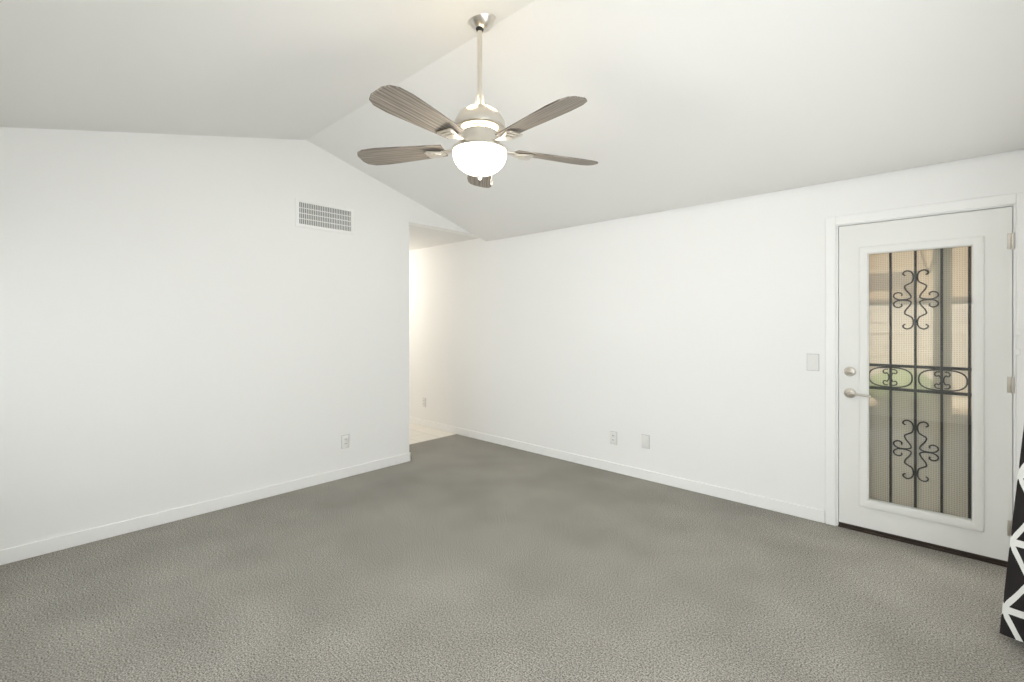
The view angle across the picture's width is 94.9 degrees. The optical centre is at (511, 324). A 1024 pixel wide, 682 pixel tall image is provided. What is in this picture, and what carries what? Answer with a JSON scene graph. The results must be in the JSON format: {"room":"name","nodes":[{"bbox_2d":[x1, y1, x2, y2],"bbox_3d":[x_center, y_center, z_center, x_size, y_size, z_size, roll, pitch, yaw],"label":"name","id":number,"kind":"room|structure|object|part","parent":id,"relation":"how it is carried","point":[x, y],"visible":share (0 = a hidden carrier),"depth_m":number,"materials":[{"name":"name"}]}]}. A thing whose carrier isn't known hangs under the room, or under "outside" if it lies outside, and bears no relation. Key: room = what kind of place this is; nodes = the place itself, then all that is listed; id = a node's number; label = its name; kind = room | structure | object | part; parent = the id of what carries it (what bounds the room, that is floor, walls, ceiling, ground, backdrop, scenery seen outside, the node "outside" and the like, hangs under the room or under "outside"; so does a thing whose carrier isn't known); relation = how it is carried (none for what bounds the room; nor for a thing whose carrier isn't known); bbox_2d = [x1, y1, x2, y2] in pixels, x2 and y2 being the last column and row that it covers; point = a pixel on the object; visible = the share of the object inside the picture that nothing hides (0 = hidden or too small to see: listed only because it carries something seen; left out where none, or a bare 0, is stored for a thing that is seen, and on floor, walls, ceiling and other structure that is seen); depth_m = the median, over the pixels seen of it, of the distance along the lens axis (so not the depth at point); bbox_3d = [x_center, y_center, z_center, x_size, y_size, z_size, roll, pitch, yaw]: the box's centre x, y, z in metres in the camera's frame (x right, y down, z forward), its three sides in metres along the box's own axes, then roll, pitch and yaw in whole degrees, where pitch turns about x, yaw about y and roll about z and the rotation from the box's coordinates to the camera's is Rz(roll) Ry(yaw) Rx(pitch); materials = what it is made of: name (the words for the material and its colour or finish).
{"room":"empty living room","nodes":[
{"label":"empty living room","id":0,"kind":"room"},
{"bbox_2d":[0,127,478,549],"bbox_3d":[-2.090,-0.255,3.659,0.120,3.250,5.170,0,0,43],"label":"wall","id":1,"kind":"structure","parent":0,"point":[185,320],"depth_m":3.32,"materials":[{"name":"white paint"}]},
{"bbox_2d":[0,452,410,564],"bbox_3d":[-2.366,1.327,3.263,0.013,0.085,3.973,0,0,43],"label":"baseboard","id":2,"kind":"structure","parent":1,"relation":"attached to","point":[32,549],"depth_m":3.28,"materials":[{"name":"white paint"}]},
{"bbox_2d":[295,198,353,234],"bbox_3d":[-1.614,-0.930,4.078,0.010,0.235,0.520,0,0,43],"label":"air vent","id":3,"kind":"object","parent":1,"relation":"in","point":[320,216],"visible":1,"depth_m":4.07,"materials":[{"name":"white metal"}]},
{"bbox_2d":[342,434,348,448],"bbox_3d":[-1.491,1.050,4.212,0.009,0.118,0.074,0,0,43],"label":"electrical outlet","id":4,"kind":"object","parent":1,"relation":"attached to","point":[345,441],"visible":1,"depth_m":4.21,"materials":[{"name":"white plastic"}]},
{"bbox_2d":[409,423,454,444],"bbox_3d":[-2.527,1.395,5.822,2.620,0.050,2.830,0,0,43],"label":"floor","id":5,"kind":"structure","parent":0,"point":[418,433],"depth_m":5.90,"materials":[{"name":"beige tile"}]},
{"bbox_2d":[409,225,477,250],"bbox_3d":[-1.819,-1.055,6.189,2.920,0.050,1.090,0,0,43],"label":"ceiling","id":6,"kind":"structure","parent":0,"point":[421,237],"depth_m":5.57,"materials":[{"name":"white paint"}]},
{"bbox_2d":[0,434,1023,681],"bbox_3d":[-0.523,1.395,2.290,5.120,0.050,5.290,0,0,43],"label":"floor","id":7,"kind":"structure","parent":0,"point":[456,558],"depth_m":2.40,"materials":[{"name":"grey carpet"}]},
{"bbox_2d":[0,0,1023,240],"bbox_3d":[-0.369,-1.227,2.148,4.460,0.776,5.050,0,0,43],"label":"ceiling","id":8,"kind":"structure","parent":0,"point":[688,103],"depth_m":2.55,"materials":[{"name":"white paint"}]},
{"bbox_2d":[357,13,597,187],"bbox_3d":[-0.152,-1.158,2.318,1.270,0.923,1.282,0,0,43],"label":"ceiling fan","id":9,"kind":"object","parent":8,"relation":"hanging from","point":[479,130],"visible":0.96,"depth_m":2.26,"materials":[{"name":"wood"}]},
{"bbox_2d":[409,149,1023,510],"bbox_3d":[0.272,-0.255,5.077,7.740,3.250,0.120,0,0,43],"label":"wall","id":10,"kind":"structure","parent":0,"point":[687,340],"depth_m":4.03,"materials":[{"name":"white paint"}]},
{"bbox_2d":[422,398,425,406],"bbox_3d":[-1.188,1.052,6.341,0.074,0.118,0.009,0,0,43],"label":"outlet","id":11,"kind":"object","parent":10,"relation":"attached to","point":[423,402],"visible":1,"depth_m":6.33,"materials":[{"name":"white plastic"}]},
{"bbox_2d":[610,431,616,444],"bbox_3d":[0.942,1.055,4.369,0.074,0.118,0.009,0,0,43],"label":"electrical outlet","id":12,"kind":"object","parent":10,"relation":"attached to","point":[613,437],"visible":1,"depth_m":4.37,"materials":[{"name":"white plastic"}]},
{"bbox_2d":[409,416,824,522],"bbox_3d":[-0.184,1.327,5.408,6.380,0.085,0.013,0,0,43],"label":"baseboard","id":13,"kind":"structure","parent":10,"relation":"attached to","point":[818,515],"depth_m":4.10,"materials":[{"name":"white paint"}]},
{"bbox_2d":[642,434,648,448],"bbox_3d":[1.181,1.035,4.154,0.074,0.118,0.015,0,0,43],"label":"outlet plate","id":14,"kind":"object","parent":10,"relation":"attached to","point":[645,441],"visible":1,"depth_m":4.15,"materials":[{"name":"white plastic"}]},
{"bbox_2d":[807,354,818,370],"bbox_3d":[2.105,0.265,3.289,0.074,0.118,0.014,0,0,43],"label":"light switch","id":15,"kind":"object","parent":10,"relation":"attached to","point":[812,362],"visible":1,"depth_m":3.29,"materials":[{"name":"white plastic"}]},
{"bbox_2d":[869,246,971,518],"bbox_3d":[2.613,0.324,3.020,0.910,2.068,0.030,0,0,43],"label":"screen door","id":16,"kind":"structure","parent":10,"relation":"in","point":[952,368],"depth_m":3.02,"materials":[{"name":"black metal"}]},
{"bbox_2d":[825,192,1023,566],"bbox_3d":[2.558,0.318,2.961,0.958,2.104,0.178,0,0,43],"label":"door frame","id":17,"kind":"structure","parent":10,"relation":"attached to","point":[1015,201],"depth_m":2.99,"materials":[{"name":"white paint"}]},
{"bbox_3d":[2.812,0.098,2.614,0.022,0.145,0.012,0,0,43],"label":"door trim latch","id":18,"kind":"part","parent":17,"relation":"part of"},
{"bbox_2d":[839,207,1013,563],"bbox_3d":[2.522,0.347,2.917,0.817,2.022,0.109,0,0,43],"label":"door","id":19,"kind":"structure","parent":10,"relation":"in","point":[987,235],"depth_m":2.84,"materials":[{"name":"white paint"}]},
{"label":"outside","id":20,"kind":"structure","parent":0,"visible":0},
{"bbox_2d":[869,431,967,517],"bbox_3d":[3.998,1.403,4.318,28.000,0.055,3.830,0,0,43],"label":"ground","id":21,"kind":"structure","parent":20,"point":[918,472],"depth_m":4.36,"materials":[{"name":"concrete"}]},
{"bbox_2d":[933,249,951,442],"bbox_3d":[5.032,0.193,5.494,0.160,2.365,0.180,0,0,43],"label":"patio column","id":22,"kind":"structure","parent":21,"relation":"on","point":[946,348],"depth_m":5.40,"materials":[{"name":"beige paint"}]},
{"bbox_2d":[869,403,967,438],"bbox_3d":[10.124,1.403,10.933,28.000,0.055,14.200,0,0,43],"label":"yard","id":23,"kind":"structure","parent":20,"point":[911,419],"depth_m":6.76,"materials":[{"name":"beige"}]},
{"bbox_2d":[869,271,913,289],"bbox_3d":[5.237,0.102,12.609,8.550,2.545,1.620,0,0,43],"label":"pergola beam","id":24,"kind":"structure","parent":23,"relation":"on","point":[892,283],"depth_m":9.89,"materials":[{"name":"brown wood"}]},
{"bbox_2d":[876,370,928,408],"bbox_3d":[6.516,0.990,7.479,4.227,0.770,0.930,0,0,43],"label":"shrubs","id":25,"kind":"object","parent":23,"relation":"on","point":[901,385],"depth_m":7.48,"materials":[{"name":"green plant"}]},
{"bbox_2d":[869,301,967,408],"bbox_3d":[7.202,0.497,7.777,28.000,1.755,0.200,0,0,43],"label":"wall","id":26,"kind":"structure","parent":23,"relation":"on","point":[918,347],"depth_m":7.99,"materials":[{"name":"beige paint"}]},
{"bbox_2d":[869,247,967,298],"bbox_3d":[10.973,-0.828,11.850,28.000,4.405,0.300,0,0,43],"label":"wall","id":27,"kind":"structure","parent":23,"relation":"on","point":[918,269],"depth_m":12.04,"materials":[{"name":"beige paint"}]},
{"bbox_3d":[2.305,-0.789,1.900,0.070,0.018,0.090,0,0,43],"label":"header","id":28,"kind":"object","parent":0,"visible":0},
{"bbox_2d":[1000,428,1023,641],"bbox_3d":[2.279,0.278,1.921,0.401,2.115,0.220,0,0,43],"label":"panel","id":29,"kind":"object","parent":28,"relation":"hanging from","point":[1012,621],"visible":1,"depth_m":1.99,"materials":[{"name":"fabric"}]}
]}

